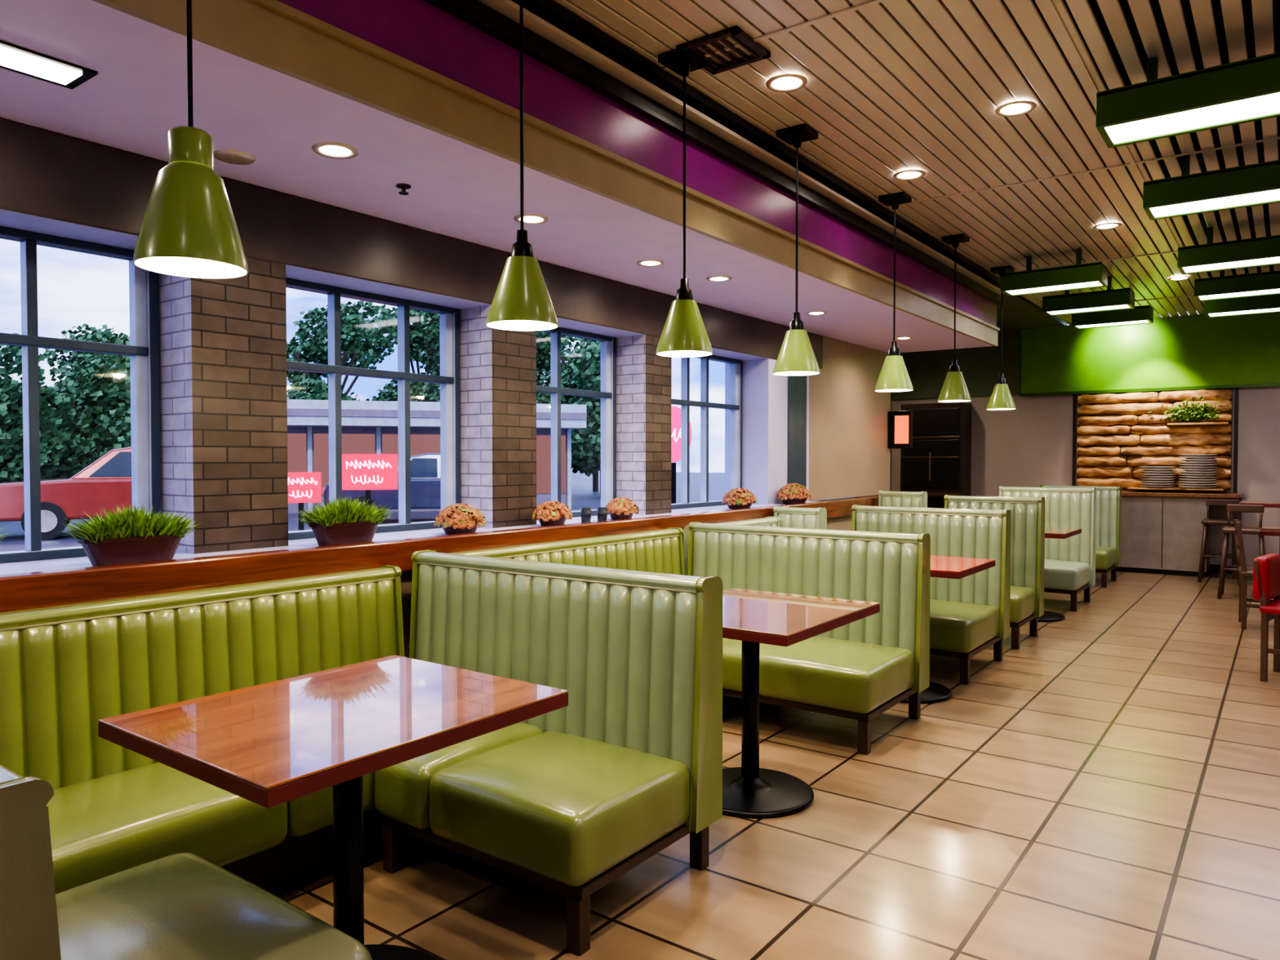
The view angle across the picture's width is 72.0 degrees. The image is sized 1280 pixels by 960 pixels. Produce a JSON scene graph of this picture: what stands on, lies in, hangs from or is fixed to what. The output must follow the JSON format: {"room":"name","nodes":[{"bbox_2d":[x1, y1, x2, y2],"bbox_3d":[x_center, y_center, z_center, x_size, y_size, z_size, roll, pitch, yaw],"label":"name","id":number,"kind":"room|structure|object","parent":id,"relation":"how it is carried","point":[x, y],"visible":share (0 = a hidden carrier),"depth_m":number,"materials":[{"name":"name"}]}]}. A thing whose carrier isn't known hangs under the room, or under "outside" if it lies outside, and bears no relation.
{"room":"eatery","nodes":[
{"label":"eatery","id":0,"kind":"room"},
{"bbox_2d":[158,257,288,553],"bbox_3d":[-1.796,-0.320,3.759,0.360,1.215,0.410,1,2,36],"label":"brick pillar","id":1,"kind":"structure","parent":0,"point":[223,341],"depth_m":3.62,"materials":[{"name":"brick"}]},
{"bbox_2d":[0,496,878,612],"bbox_3d":[-0.279,0.314,5.023,0.080,0.140,10.940,1,2,36],"label":"ledge","id":2,"kind":"object","parent":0,"point":[37,589],"depth_m":3.46,"materials":[{"name":"wood"}]},
{"bbox_2d":[0,0,992,352],"bbox_3d":[-0.247,-1.296,4.961,1.480,0.060,10.940,1,2,36],"label":"ceiling","id":3,"kind":"structure","parent":0,"point":[138,94],"depth_m":3.46,"materials":[{"name":"paint"}]},
{"bbox_2d":[0,40,97,89],"bbox_3d":[-1.793,-1.203,2.512,0.180,0.012,0.380,1,2,36],"label":"recessed light","id":4,"kind":"object","parent":3,"relation":"in","point":[15,58],"visible":1,"depth_m":2.56,"materials":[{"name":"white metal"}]},
{"bbox_2d":[213,149,256,164],"bbox_3d":[-1.540,-1.224,3.344,0.150,0.008,0.150,1,2,36],"label":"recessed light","id":5,"kind":"object","parent":3,"relation":"in","point":[232,157],"visible":0.99,"depth_m":3.33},
{"bbox_2d":[311,142,359,159],"bbox_3d":[-1.132,-1.220,3.273,0.166,0.012,0.166,1,2,36],"label":"recessed light","id":6,"kind":"object","parent":3,"relation":"in","point":[329,149],"visible":1,"depth_m":3.26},
{"bbox_2d":[514,213,548,224],"bbox_3d":[-0.519,-1.242,4.206,0.166,0.012,0.166,1,2,36],"label":"recessed light","id":7,"kind":"object","parent":3,"relation":"in","point":[529,219],"visible":0.89,"depth_m":4.19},
{"bbox_2d":[636,259,664,266],"bbox_3d":[0.062,-1.264,5.145,0.166,0.012,0.166,1,2,36],"label":"recessed light","id":8,"kind":"object","parent":3,"relation":"in","point":[649,263],"visible":1,"depth_m":5.12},
{"bbox_2d":[459,305,536,528],"bbox_3d":[-0.847,-0.350,5.046,0.360,1.215,0.350,1,2,36],"label":"brick pillar","id":9,"kind":"structure","parent":0,"point":[498,367],"depth_m":4.90,"materials":[{"name":"brick"}]},
{"bbox_2d":[92,0,1004,346],"bbox_3d":[0.373,-1.612,4.497,0.120,0.725,10.940,1,2,36],"label":"soffit","id":10,"kind":"structure","parent":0,"point":[600,117],"depth_m":3.72,"materials":[{"name":"paint"}]},
{"bbox_2d":[400,497,865,657],"bbox_3d":[-0.553,0.789,5.235,0.640,0.980,10.940,1,2,36],"label":"wall","id":11,"kind":"structure","parent":0,"point":[843,522],"depth_m":4.01,"materials":[{"name":"beige paint"}]},
{"bbox_2d":[0,226,161,563],"bbox_3d":[-2.446,-0.303,3.046,0.080,1.215,1.490,1,2,36],"label":"frame","id":12,"kind":"object","parent":11,"relation":"attached to","point":[143,350],"visible":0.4,"depth_m":3.42,"materials":[{"name":"metal"}]},
{"bbox_2d":[285,277,460,540],"bbox_3d":[-1.393,-0.336,4.474,0.080,1.215,1.200,1,2,36],"label":"frame","id":13,"kind":"object","parent":11,"relation":"attached to","point":[449,379],"visible":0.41,"depth_m":4.65,"materials":[{"name":"metal"}]},
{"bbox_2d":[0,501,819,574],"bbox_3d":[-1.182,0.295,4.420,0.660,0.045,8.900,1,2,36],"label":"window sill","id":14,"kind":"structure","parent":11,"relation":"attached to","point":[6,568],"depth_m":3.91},
{"bbox_2d":[58,503,203,566],"bbox_3d":[-1.847,0.191,3.179,0.306,0.220,0.503,1,2,36],"label":"potted plant","id":15,"kind":"object","parent":14,"relation":"on","point":[134,536],"visible":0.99,"depth_m":3.12,"materials":[{"name":"green plant"}]},
{"bbox_2d":[295,495,396,546],"bbox_3d":[-1.302,0.174,3.883,0.332,0.223,0.489,1,2,36],"label":"potted plant","id":16,"kind":"object","parent":14,"relation":"on","point":[349,522],"visible":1,"depth_m":3.84,"materials":[{"name":"green plant"}]},
{"bbox_2d":[434,503,486,534],"bbox_3d":[-0.906,0.195,4.439,0.231,0.155,0.282,1,2,36],"label":"potted flowers","id":17,"kind":"object","parent":14,"relation":"on","point":[460,519],"visible":0.98,"depth_m":4.36,"materials":[{"name":"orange plant"}]},
{"bbox_2d":[531,500,573,526],"bbox_3d":[-0.499,0.188,4.995,0.210,0.143,0.254,1,2,36],"label":"potted flowers","id":18,"kind":"object","parent":14,"relation":"on","point":[553,513],"visible":0.99,"depth_m":4.93,"materials":[{"name":"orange plant"}]},
{"bbox_2d":[580,506,608,523],"bbox_3d":[-0.272,0.209,5.207,0.170,0.090,0.068,-1,1,-25],"label":"glasses","id":19,"kind":"object","parent":14,"relation":"on","point":[602,512],"visible":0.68,"depth_m":5.19,"materials":[{"name":"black glass"}]},
{"bbox_2d":[604,497,639,519],"bbox_3d":[-0.116,0.177,5.508,0.206,0.140,0.242,1,2,36],"label":"potted flowers","id":20,"kind":"object","parent":14,"relation":"on","point":[620,508],"visible":0.9,"depth_m":5.44,"materials":[{"name":"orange plant"}]},
{"bbox_2d":[721,487,756,509],"bbox_3d":[0.754,0.139,6.692,0.250,0.162,0.304,1,2,36],"label":"potted flowers","id":21,"kind":"object","parent":14,"relation":"on","point":[737,498],"visible":0.98,"depth_m":6.61,"materials":[{"name":"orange plant"}]},
{"bbox_2d":[776,483,811,504],"bbox_3d":[1.295,0.114,7.422,0.278,0.177,0.342,1,2,36],"label":"potted flowers","id":22,"kind":"object","parent":14,"relation":"on","point":[794,493],"visible":0.99,"depth_m":7.33,"materials":[{"name":"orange plant"}]},
{"bbox_2d":[536,327,616,519],"bbox_3d":[-0.506,-0.364,5.677,0.080,1.215,1.050,1,2,36],"label":"frame","id":23,"kind":"object","parent":11,"relation":"attached to","point":[607,394],"visible":0.45,"depth_m":5.95,"materials":[{"name":"metal"}]},
{"bbox_2d":[671,355,742,509],"bbox_3d":[0.420,-0.394,6.932,0.080,1.215,1.410,1,2,36],"label":"frame","id":24,"kind":"object","parent":11,"relation":"attached to","point":[735,406],"visible":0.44,"depth_m":7.05,"materials":[{"name":"metal"}]},
{"bbox_2d":[616,334,671,515],"bbox_3d":[-0.016,-0.376,6.173,0.360,1.215,0.310,1,2,36],"label":"brick pillar","id":25,"kind":"structure","parent":0,"point":[643,377],"depth_m":6.03,"materials":[{"name":"brick"}]},
{"bbox_2d":[724,358,808,504],"bbox_3d":[1.133,-0.413,7.773,0.430,1.215,0.770,1,2,36],"label":"window","id":26,"kind":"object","parent":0,"point":[775,408],"depth_m":7.47,"materials":[{"name":"glass"}]},
{"bbox_2d":[280,570,1279,959],"bbox_3d":[2.719,1.332,5.110,8.250,0.100,14.800,1,2,36],"label":"floor","id":27,"kind":"structure","parent":0,"point":[1107,787],"depth_m":3.28,"materials":[{"name":"tile"}]},
{"bbox_2d":[0,764,372,959],"bbox_3d":[-1.104,0.896,1.793,0.900,0.926,0.739,1,2,36],"label":"bench","id":28,"kind":"object","parent":27,"relation":"on","point":[178,906],"visible":1,"depth_m":1.78,"materials":[{"name":"green leather"}]},
{"bbox_2d":[55,852,372,959],"bbox_3d":[-1.023,1.040,1.822,0.800,0.255,0.600,1,2,36],"label":"seat cushion","id":29,"kind":"object","parent":28,"relation":"on","point":[178,906],"depth_m":1.84,"materials":[{"name":"green leather"}]},
{"bbox_2d":[0,564,418,897],"bbox_3d":[-1.381,0.860,2.915,0.659,0.946,1.780,1,2,36],"label":"bench","id":30,"kind":"object","parent":27,"relation":"on","point":[113,808],"visible":0.62,"depth_m":2.79,"materials":[{"name":"green leather"}]},
{"bbox_2d":[97,654,568,959],"bbox_3d":[-0.743,0.958,2.243,0.730,0.780,0.868,1,2,36],"label":"dining table","id":31,"kind":"object","parent":27,"relation":"on","point":[268,744],"visible":0.94,"depth_m":2.13,"materials":[{"name":"brown wood"}]},
{"bbox_2d":[374,550,723,955],"bbox_3d":[-0.528,0.824,3.154,1.470,1.006,0.739,1,2,36],"label":"bench","id":32,"kind":"object","parent":27,"relation":"on","point":[571,799],"visible":0.94,"depth_m":2.97,"materials":[{"name":"green leather"}]},
{"bbox_2d":[374,721,689,886],"bbox_3d":[-0.368,1.023,2.955,0.926,0.238,0.600,1,2,36],"label":"seat cushion","id":33,"kind":"object","parent":32,"relation":"on","point":[559,803],"depth_m":2.74,"materials":[{"name":"green leather"}]},
{"bbox_2d":[446,527,738,705],"bbox_3d":[-0.153,0.806,4.580,0.659,0.976,1.960,1,2,36],"label":"bench","id":34,"kind":"object","parent":27,"relation":"on","point":[658,551],"visible":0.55,"depth_m":4.95,"materials":[{"name":"green leather"}]},
{"bbox_2d":[683,516,780,575],"bbox_3d":[0.874,0.774,5.973,0.659,0.976,1.100,1,2,36],"label":"bench","id":35,"kind":"object","parent":27,"relation":"on","point":[767,521],"visible":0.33,"depth_m":6.10,"materials":[{"name":"green leather"}]},
{"bbox_2d":[773,506,826,528],"bbox_3d":[1.067,0.729,6.412,0.370,1.046,0.559,1,2,36],"label":"bench","id":36,"kind":"object","parent":27,"relation":"on","point":[797,517],"visible":0.27,"depth_m":6.51,"materials":[{"name":"green leather"}]},
{"bbox_2d":[722,588,879,817],"bbox_3d":[0.486,0.925,3.690,0.730,0.780,0.880,1,2,36],"label":"dining table","id":37,"kind":"object","parent":27,"relation":"on","point":[752,617],"visible":0.84,"depth_m":3.64,"materials":[{"name":"brown wood"}]},
{"bbox_2d":[687,521,930,755],"bbox_3d":[0.736,0.784,4.868,1.470,1.006,0.799,1,2,36],"label":"bench","id":38,"kind":"object","parent":27,"relation":"on","point":[860,669],"visible":0.84,"depth_m":4.72,"materials":[{"name":"green leather"}]},
{"bbox_2d":[722,635,914,714],"bbox_3d":[0.896,0.983,4.669,0.926,0.238,0.660,1,2,36],"label":"seat cushion","id":39,"kind":"object","parent":38,"relation":"on","point":[833,674],"depth_m":4.40,"materials":[{"name":"green leather"}]},
{"bbox_2d":[878,490,927,507],"bbox_3d":[2.304,0.660,8.046,0.420,1.106,0.659,1,2,36],"label":"bench","id":40,"kind":"object","parent":27,"relation":"on","point":[894,499],"visible":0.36,"depth_m":8.19,"materials":[{"name":"green leather"}]},
{"bbox_2d":[851,504,1010,684],"bbox_3d":[1.866,0.731,6.097,1.110,1.056,0.879,1,2,36],"label":"bench","id":41,"kind":"object","parent":27,"relation":"on","point":[969,615],"visible":0.64,"depth_m":6.09,"materials":[{"name":"green leather"}]},
{"bbox_2d":[929,599,999,653],"bbox_3d":[1.817,0.951,6.052,1.086,0.238,0.740,1,2,36],"label":"seat cushion","id":42,"kind":"object","parent":41,"relation":"on","point":[956,625],"depth_m":5.61,"materials":[{"name":"green leather"}]},
{"bbox_2d":[900,402,971,508],"bbox_3d":[4.249,0.005,12.693,0.880,2.200,0.470,1,2,36],"label":"tall cabinet","id":43,"kind":"object","parent":27,"relation":"on","point":[938,463],"visible":0.59,"depth_m":12.48,"materials":[{"name":"wood"}]},
{"bbox_2d":[900,555,995,703],"bbox_3d":[1.683,0.885,5.389,0.740,0.780,0.762,1,2,36],"label":"dining table","id":44,"kind":"object","parent":27,"relation":"on","point":[941,566],"visible":0.22,"depth_m":5.16,"materials":[{"name":"red laminate"}]},
{"bbox_2d":[943,494,1044,649],"bbox_3d":[2.699,0.687,6.923,0.750,1.106,0.679,1,2,36],"label":"bench","id":45,"kind":"object","parent":27,"relation":"on","point":[1027,513],"visible":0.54,"depth_m":6.92,"materials":[{"name":"green leather"}]},
{"bbox_2d":[1009,585,1035,622],"bbox_3d":[2.650,0.932,6.878,0.726,0.238,0.540,1,2,36],"label":"seat cushion","id":46,"kind":"object","parent":45,"relation":"on","point":[1022,597],"depth_m":6.60,"materials":[{"name":"green leather"}]},
{"bbox_2d":[999,485,1096,611],"bbox_3d":[3.899,0.637,8.609,0.880,1.126,0.759,1,2,36],"label":"bench","id":47,"kind":"object","parent":27,"relation":"on","point":[1069,564],"visible":0.56,"depth_m":8.62,"materials":[{"name":"green leather"}]},
{"bbox_2d":[1044,559,1089,591],"bbox_3d":[3.850,0.892,8.565,0.856,0.238,0.620,1,2,36],"label":"seat cushion","id":48,"kind":"object","parent":47,"relation":"on","point":[1060,575],"depth_m":8.20,"materials":[{"name":"green leather"}]},
{"bbox_2d":[1037,526,1081,622],"bbox_3d":[3.501,0.828,7.845,0.650,0.780,0.750,1,2,36],"label":"dining table","id":49,"kind":"object","parent":27,"relation":"on","point":[1050,532],"visible":0.25,"depth_m":7.64,"materials":[{"name":"brown wood"}]},
{"bbox_2d":[1040,484,1121,587],"bbox_3d":[4.985,0.618,10.107,0.850,1.096,0.759,1,2,36],"label":"bench","id":50,"kind":"object","parent":27,"relation":"on","point":[1108,499],"visible":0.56,"depth_m":10.09,"materials":[{"name":"green leather"}]},
{"bbox_2d":[1095,546,1116,569],"bbox_3d":[4.936,0.858,10.062,0.826,0.238,0.620,1,2,36],"label":"seat cushion","id":51,"kind":"object","parent":50,"relation":"on","point":[1105,556],"depth_m":9.65,"materials":[{"name":"green leather"}]},
{"bbox_2d":[1116,490,1243,579],"bbox_3d":[6.262,0.644,11.124,2.200,0.995,0.630,1,2,36],"label":"counter","id":52,"kind":"object","parent":27,"relation":"on","point":[1162,531],"depth_m":10.72,"materials":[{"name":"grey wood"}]},
{"bbox_2d":[1197,498,1240,585],"bbox_3d":[6.652,0.697,10.086,0.416,0.942,0.396,1,2,36],"label":"bar stool","id":53,"kind":"object","parent":27,"relation":"on","point":[1209,502],"visible":0.77,"depth_m":10.05,"materials":[{"name":"brown wood"}]},
{"bbox_2d":[1217,504,1265,599],"bbox_3d":[6.090,0.725,8.886,0.416,0.942,0.396,1,2,36],"label":"bar stool","id":54,"kind":"object","parent":27,"relation":"on","point":[1229,508],"visible":0.75,"depth_m":8.86,"materials":[{"name":"brown wood"}]},
{"bbox_2d":[1233,520,1271,629],"bbox_3d":[5.229,0.790,7.345,0.455,0.880,0.420,1,2,31],"label":"dining chair","id":55,"kind":"object","parent":27,"relation":"on","point":[1245,571],"visible":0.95,"depth_m":7.27,"materials":[{"name":"brown wood"}]},
{"bbox_2d":[1238,500,1279,555],"bbox_3d":[6.752,0.711,9.236,0.770,0.950,0.650,1,2,36],"label":"dining table","id":56,"kind":"object","parent":27,"relation":"on","point":[1266,504],"visible":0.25,"depth_m":9.15,"materials":[{"name":"brown wood"}]},
{"bbox_2d":[1253,553,1279,681],"bbox_3d":[4.191,0.881,5.571,0.420,0.780,0.460,-1,2,-44],"label":"dining chair","id":57,"kind":"object","parent":27,"relation":"on","point":[1266,568],"visible":1,"depth_m":5.57,"materials":[{"name":"leather"}]},
{"bbox_2d":[1259,525,1279,536],"bbox_3d":[5.947,0.830,7.750,0.800,0.780,0.700,1,2,36],"label":"dining table","id":58,"kind":"object","parent":27,"relation":"on","point":[1264,530],"visible":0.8,"depth_m":7.69,"materials":[{"name":"brown wood"}]},
{"bbox_2d":[808,335,890,501],"bbox_3d":[1.981,-0.919,8.870,0.360,2.175,2.020,1,2,36],"label":"wall","id":59,"kind":"structure","parent":0,"point":[850,455],"depth_m":8.65,"materials":[{"name":"beige paint"}]},
{"bbox_2d":[0,118,822,368],"bbox_3d":[-1.206,-1.102,4.592,0.420,0.310,9.200,1,2,36],"label":"beam","id":60,"kind":"structure","parent":59,"relation":"attached to","point":[51,183],"depth_m":3.98,"materials":[{"name":"paint"}]},
{"bbox_2d":[887,410,912,448],"bbox_3d":[2.794,-0.540,9.472,0.255,0.400,0.080,1,2,36],"label":"wall sign","id":61,"kind":"object","parent":59,"relation":"attached to","point":[900,430],"visible":1,"depth_m":9.43,"materials":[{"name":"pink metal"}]},
{"bbox_2d":[551,0,1279,324],"bbox_3d":[3.687,-1.912,4.320,5.556,0.022,14.600,1,2,36],"label":"ceiling slats","id":62,"kind":"object","parent":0,"point":[884,95],"depth_m":4.51,"materials":[{"name":"wood"}]},
{"bbox_2d":[676,25,770,75],"bbox_3d":[0.368,-1.879,3.861,0.300,0.023,0.300,1,2,36],"label":"ceiling vent","id":63,"kind":"object","parent":62,"relation":"attached to","point":[758,52],"depth_m":3.82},
{"bbox_2d":[1095,51,1279,148],"bbox_3d":[2.816,-1.729,3.587,1.670,0.310,0.340,1,2,36],"label":"ceiling light fixture","id":64,"kind":"object","parent":62,"relation":"hanging from","point":[1248,90],"depth_m":3.80,"materials":[{"name":"metal"}]},
{"bbox_2d":[1142,155,1279,220],"bbox_3d":[3.754,-1.758,4.858,1.670,0.310,0.340,1,2,36],"label":"ceiling light fixture","id":65,"kind":"object","parent":62,"relation":"hanging from","point":[1188,193],"depth_m":5.07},
{"bbox_2d":[1177,226,1279,274],"bbox_3d":[4.941,-1.796,6.468,1.670,0.310,0.340,1,2,36],"label":"ceiling light fixture","id":66,"kind":"object","parent":62,"relation":"hanging from","point":[1211,256],"depth_m":6.68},
{"bbox_2d":[891,311,1279,566],"bbox_3d":[7.062,-0.455,10.962,8.050,3.200,0.160,1,2,36],"label":"wall","id":67,"kind":"structure","parent":0,"point":[1030,444],"depth_m":11.64,"materials":[{"name":"grey paint"}]},
{"bbox_2d":[660,0,1279,302],"bbox_3d":[3.704,-1.895,4.308,5.600,0.010,14.600,1,2,36],"label":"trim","id":68,"kind":"structure","parent":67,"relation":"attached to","point":[1050,6],"depth_m":4.93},
{"bbox_2d":[1020,382,1279,396],"bbox_3d":[6.583,-1.150,11.181,3.300,0.040,0.030,1,2,36],"label":"band","id":69,"kind":"object","parent":67,"relation":"attached to","point":[1268,384],"depth_m":11.19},
{"bbox_2d":[1076,387,1232,490],"bbox_3d":[6.438,-0.512,11.120,1.719,1.252,0.542,1,2,36],"label":"wall picture","id":70,"kind":"object","parent":67,"relation":"attached to","point":[1172,439],"visible":1,"depth_m":11.12,"materials":[{"name":"brown wood"}]},
{"bbox_2d":[1127,422,1228,490],"bbox_3d":[6.648,-0.295,10.892,1.030,0.825,0.370,1,2,36],"label":"shelf","id":71,"kind":"object","parent":70,"relation":"attached to","point":[1197,467],"depth_m":10.94,"materials":[{"name":"brown wood"}]},
{"bbox_2d":[1148,395,1231,422],"bbox_3d":[6.789,-0.873,10.899,0.900,0.344,0.239,1,2,36],"label":"trailing plant","id":72,"kind":"object","parent":70,"relation":"on","point":[1162,409],"depth_m":10.89,"materials":[{"name":"green plant"}]},
{"bbox_2d":[1071,388,1238,564],"bbox_3d":[6.560,-0.048,11.309,1.840,2.170,0.012,1,2,36],"label":"trim","id":73,"kind":"structure","parent":67,"relation":"attached to","point":[1236,393],"depth_m":10.77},
{"bbox_2d":[911,0,1279,331],"bbox_3d":[2.719,-2.017,5.032,8.250,0.200,14.800,1,2,36],"label":"ceiling","id":74,"kind":"structure","parent":0,"point":[1019,313],"depth_m":4.67,"materials":[{"name":"black metal"}]},
{"bbox_2d":[133,0,248,279],"bbox_3d":[-1.112,-1.188,2.172,0.256,1.325,0.256,1,2,36],"label":"pendant lamp","id":75,"kind":"object","parent":74,"relation":"hanging from","point":[188,228],"visible":1,"depth_m":2.13,"materials":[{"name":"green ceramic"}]},
{"bbox_2d":[485,0,558,331],"bbox_3d":[-0.418,-1.210,3.113,0.256,1.325,0.256,1,2,36],"label":"pendant lamp","id":76,"kind":"object","parent":74,"relation":"hanging from","point":[522,300],"visible":1,"depth_m":3.07,"materials":[{"name":"metal"}]},
{"bbox_2d":[655,48,712,357],"bbox_3d":[0.199,-1.230,3.950,0.256,1.325,0.256,1,2,36],"label":"pendant lamp","id":77,"kind":"object","parent":74,"relation":"hanging from","point":[684,334],"visible":1,"depth_m":3.91,"materials":[{"name":"metal"}]},
{"bbox_2d":[765,73,807,92],"bbox_3d":[0.697,-1.884,4.189,0.196,0.012,0.196,1,2,36],"label":"recessed light","id":78,"kind":"object","parent":74,"relation":"in","point":[787,82],"visible":1,"depth_m":4.17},
{"bbox_2d":[773,123,819,375],"bbox_3d":[0.864,-1.250,4.851,0.256,1.325,0.256,1,2,36],"label":"pendant lamp","id":79,"kind":"object","parent":74,"relation":"hanging from","point":[796,357],"visible":1,"depth_m":4.81,"materials":[{"name":"metal"}]},
{"bbox_2d":[874,191,913,391],"bbox_3d":[1.748,-1.278,6.051,0.256,1.325,0.256,1,2,36],"label":"pendant lamp","id":80,"kind":"object","parent":74,"relation":"hanging from","point":[894,376],"visible":1,"depth_m":6.01,"materials":[{"name":"metal"}]},
{"bbox_2d":[893,169,925,180],"bbox_3d":[1.694,-1.915,5.541,0.196,0.012,0.196,1,2,36],"label":"recessed light","id":81,"kind":"object","parent":74,"relation":"in","point":[908,175],"visible":1,"depth_m":5.52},
{"bbox_2d":[937,233,971,402],"bbox_3d":[2.555,-1.304,7.145,0.256,1.325,0.256,1,2,36],"label":"pendant lamp","id":82,"kind":"object","parent":74,"relation":"hanging from","point":[954,388],"visible":1,"depth_m":7.10,"materials":[{"name":"metal"}]},
{"bbox_2d":[986,265,1015,409],"bbox_3d":[3.410,-1.331,8.304,0.256,1.325,0.256,1,2,36],"label":"pendant lamp","id":83,"kind":"object","parent":74,"relation":"hanging from","point":[1001,398],"visible":0.98,"depth_m":8.26,"materials":[{"name":"metal"}]},
{"bbox_2d":[995,100,1036,116],"bbox_3d":[1.917,-1.891,4.495,0.196,0.012,0.196,1,2,36],"label":"recessed light","id":84,"kind":"object","parent":74,"relation":"in","point":[1013,108],"visible":1,"depth_m":4.48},
{"bbox_2d":[1000,248,1107,296],"bbox_3d":[3.609,-1.824,7.686,0.800,0.310,0.320,1,2,36],"label":"ceiling light fixture","id":85,"kind":"object","parent":74,"relation":"hanging from","point":[1077,276],"depth_m":7.58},
{"bbox_2d":[1042,275,1134,315],"bbox_3d":[4.472,-1.849,8.788,0.780,0.310,0.320,1,2,36],"label":"ceiling light fixture","id":86,"kind":"object","parent":74,"relation":"hanging from","point":[1108,300],"depth_m":8.68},
{"bbox_2d":[1093,222,1121,230],"bbox_3d":[3.584,-1.943,6.756,0.196,0.012,0.196,1,2,36],"label":"recessed light","id":87,"kind":"object","parent":74,"relation":"in","point":[1106,225],"visible":1,"depth_m":6.74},
{"bbox_2d":[1071,305,1153,328],"bbox_3d":[5.216,-1.871,9.730,0.760,0.310,0.320,1,2,36],"label":"ceiling light fixture","id":88,"kind":"object","parent":74,"relation":"hanging from","point":[1144,314],"depth_m":9.62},
{"bbox_2d":[1194,270,1279,301],"bbox_3d":[5.831,-1.824,7.675,1.670,0.310,0.340,1,2,36],"label":"ceiling light fixture","id":89,"kind":"object","parent":74,"relation":"hanging from","point":[1264,283],"depth_m":7.88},
{"bbox_2d":[1204,293,1279,317],"bbox_3d":[6.543,-1.846,8.640,1.670,0.310,0.340,1,2,36],"label":"ceiling light fixture","id":90,"kind":"object","parent":74,"relation":"hanging from","point":[1270,303],"depth_m":8.85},
{"label":"outside","id":91,"kind":"structure","parent":0,"visible":0},
{"bbox_2d":[0,471,724,551],"bbox_3d":[-22.974,0.485,48.022,86.050,0.100,130.000,1,2,36],"label":"ground","id":92,"kind":"structure","parent":91,"point":[583,495],"depth_m":26.75,"materials":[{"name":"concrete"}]},
{"bbox_2d":[0,333,98,482],"bbox_3d":[-18.115,-1.633,24.541,4.470,5.226,4.172,0,1,-5],"label":"tree","id":93,"kind":"object","parent":92,"relation":"on","point":[58,441],"visible":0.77,"depth_m":24.52,"materials":[{"name":"green plant"}]},
{"bbox_2d":[0,446,132,540],"bbox_3d":[-10.663,0.200,18.568,5.076,1.834,2.074,-1,2,-31],"label":"parked car","id":94,"kind":"object","parent":92,"relation":"on","point":[106,482],"visible":0.29,"depth_m":17.27,"materials":[{"name":"red paint"}]},
{"bbox_2d":[43,323,129,409],"bbox_3d":[-21.253,-2.704,35.565,6.558,6.855,6.294,1,2,36],"label":"tree","id":95,"kind":"object","parent":92,"relation":"on","point":[96,335],"visible":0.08,"depth_m":33.83,"materials":[{"name":"green plant"}]},
{"bbox_2d":[66,351,131,465],"bbox_3d":[-16.157,-1.716,28.680,4.920,5.201,4.410,1,2,32],"label":"tree","id":96,"kind":"object","parent":92,"relation":"on","point":[103,384],"visible":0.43,"depth_m":27.47,"materials":[{"name":"green plant"}]},
{"bbox_2d":[287,471,321,530],"bbox_3d":[-6.664,0.498,17.314,0.750,1.300,0.131,-1,1,-21],"label":"sign","id":97,"kind":"object","parent":92,"relation":"on","point":[303,486],"visible":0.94,"depth_m":17.30,"materials":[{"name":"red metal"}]},
{"bbox_2d":[286,300,397,400],"bbox_3d":[-13.091,-3.592,37.405,5.885,8.546,5.183,0,1,-12],"label":"tree","id":98,"kind":"object","parent":92,"relation":"on","point":[354,326],"visible":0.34,"depth_m":37.37,"materials":[{"name":"green plant"}]},
{"bbox_2d":[342,453,397,507],"bbox_3d":[-5.476,0.308,17.741,1.150,1.660,0.131,0,1,-17],"label":"sign","id":99,"kind":"object","parent":92,"relation":"on","point":[367,472],"visible":1,"depth_m":17.71,"materials":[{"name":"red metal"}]},
{"bbox_2d":[320,453,440,509],"bbox_3d":[-5.493,0.183,22.209,4.700,1.698,1.920,0,1,-16],"label":"parked car","id":100,"kind":"object","parent":92,"relation":"on","point":[425,468],"visible":0.16,"depth_m":21.33,"materials":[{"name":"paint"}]},
{"bbox_2d":[365,306,439,401],"bbox_3d":[-10.366,-4.212,41.756,5.894,9.583,5.677,0,1,18],"label":"tree","id":101,"kind":"object","parent":92,"relation":"on","point":[424,330],"visible":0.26,"depth_m":40.71,"materials":[{"name":"green plant"}]},
{"bbox_2d":[287,399,586,513],"bbox_3d":[-7.036,-0.679,27.079,10.100,3.200,4.250,0,1,-16],"label":"building","id":102,"kind":"structure","parent":92,"relation":"on","point":[367,427],"depth_m":25.53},
{"bbox_2d":[536,330,573,404],"bbox_3d":[-6.229,-4.711,45.362,6.002,10.414,8.424,0,1,10],"label":"tree","id":103,"kind":"object","parent":92,"relation":"on","point":[543,338],"visible":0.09,"depth_m":44.28,"materials":[{"name":"green plant"}]},
{"bbox_2d":[544,334,600,491],"bbox_3d":[-2.155,-4.010,42.794,4.977,9.132,6.791,0,1,-14],"label":"tree","id":104,"kind":"object","parent":92,"relation":"on","point":[566,373],"visible":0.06,"depth_m":42.15,"materials":[{"name":"green plant"}]},
{"bbox_2d":[567,340,600,497],"bbox_3d":[-1.672,-2.559,35.827,4.487,6.554,5.657,1,1,26],"label":"tree","id":105,"kind":"object","parent":92,"relation":"on","point":[584,366],"visible":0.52,"depth_m":34.22,"materials":[{"name":"green plant"}]},
{"bbox_2d":[671,405,692,503],"bbox_3d":[0.526,0.024,14.054,0.600,2.400,0.111,0,1,2],"label":"sign","id":106,"kind":"object","parent":92,"relation":"on","point":[676,411],"visible":0.33,"depth_m":14.02,"materials":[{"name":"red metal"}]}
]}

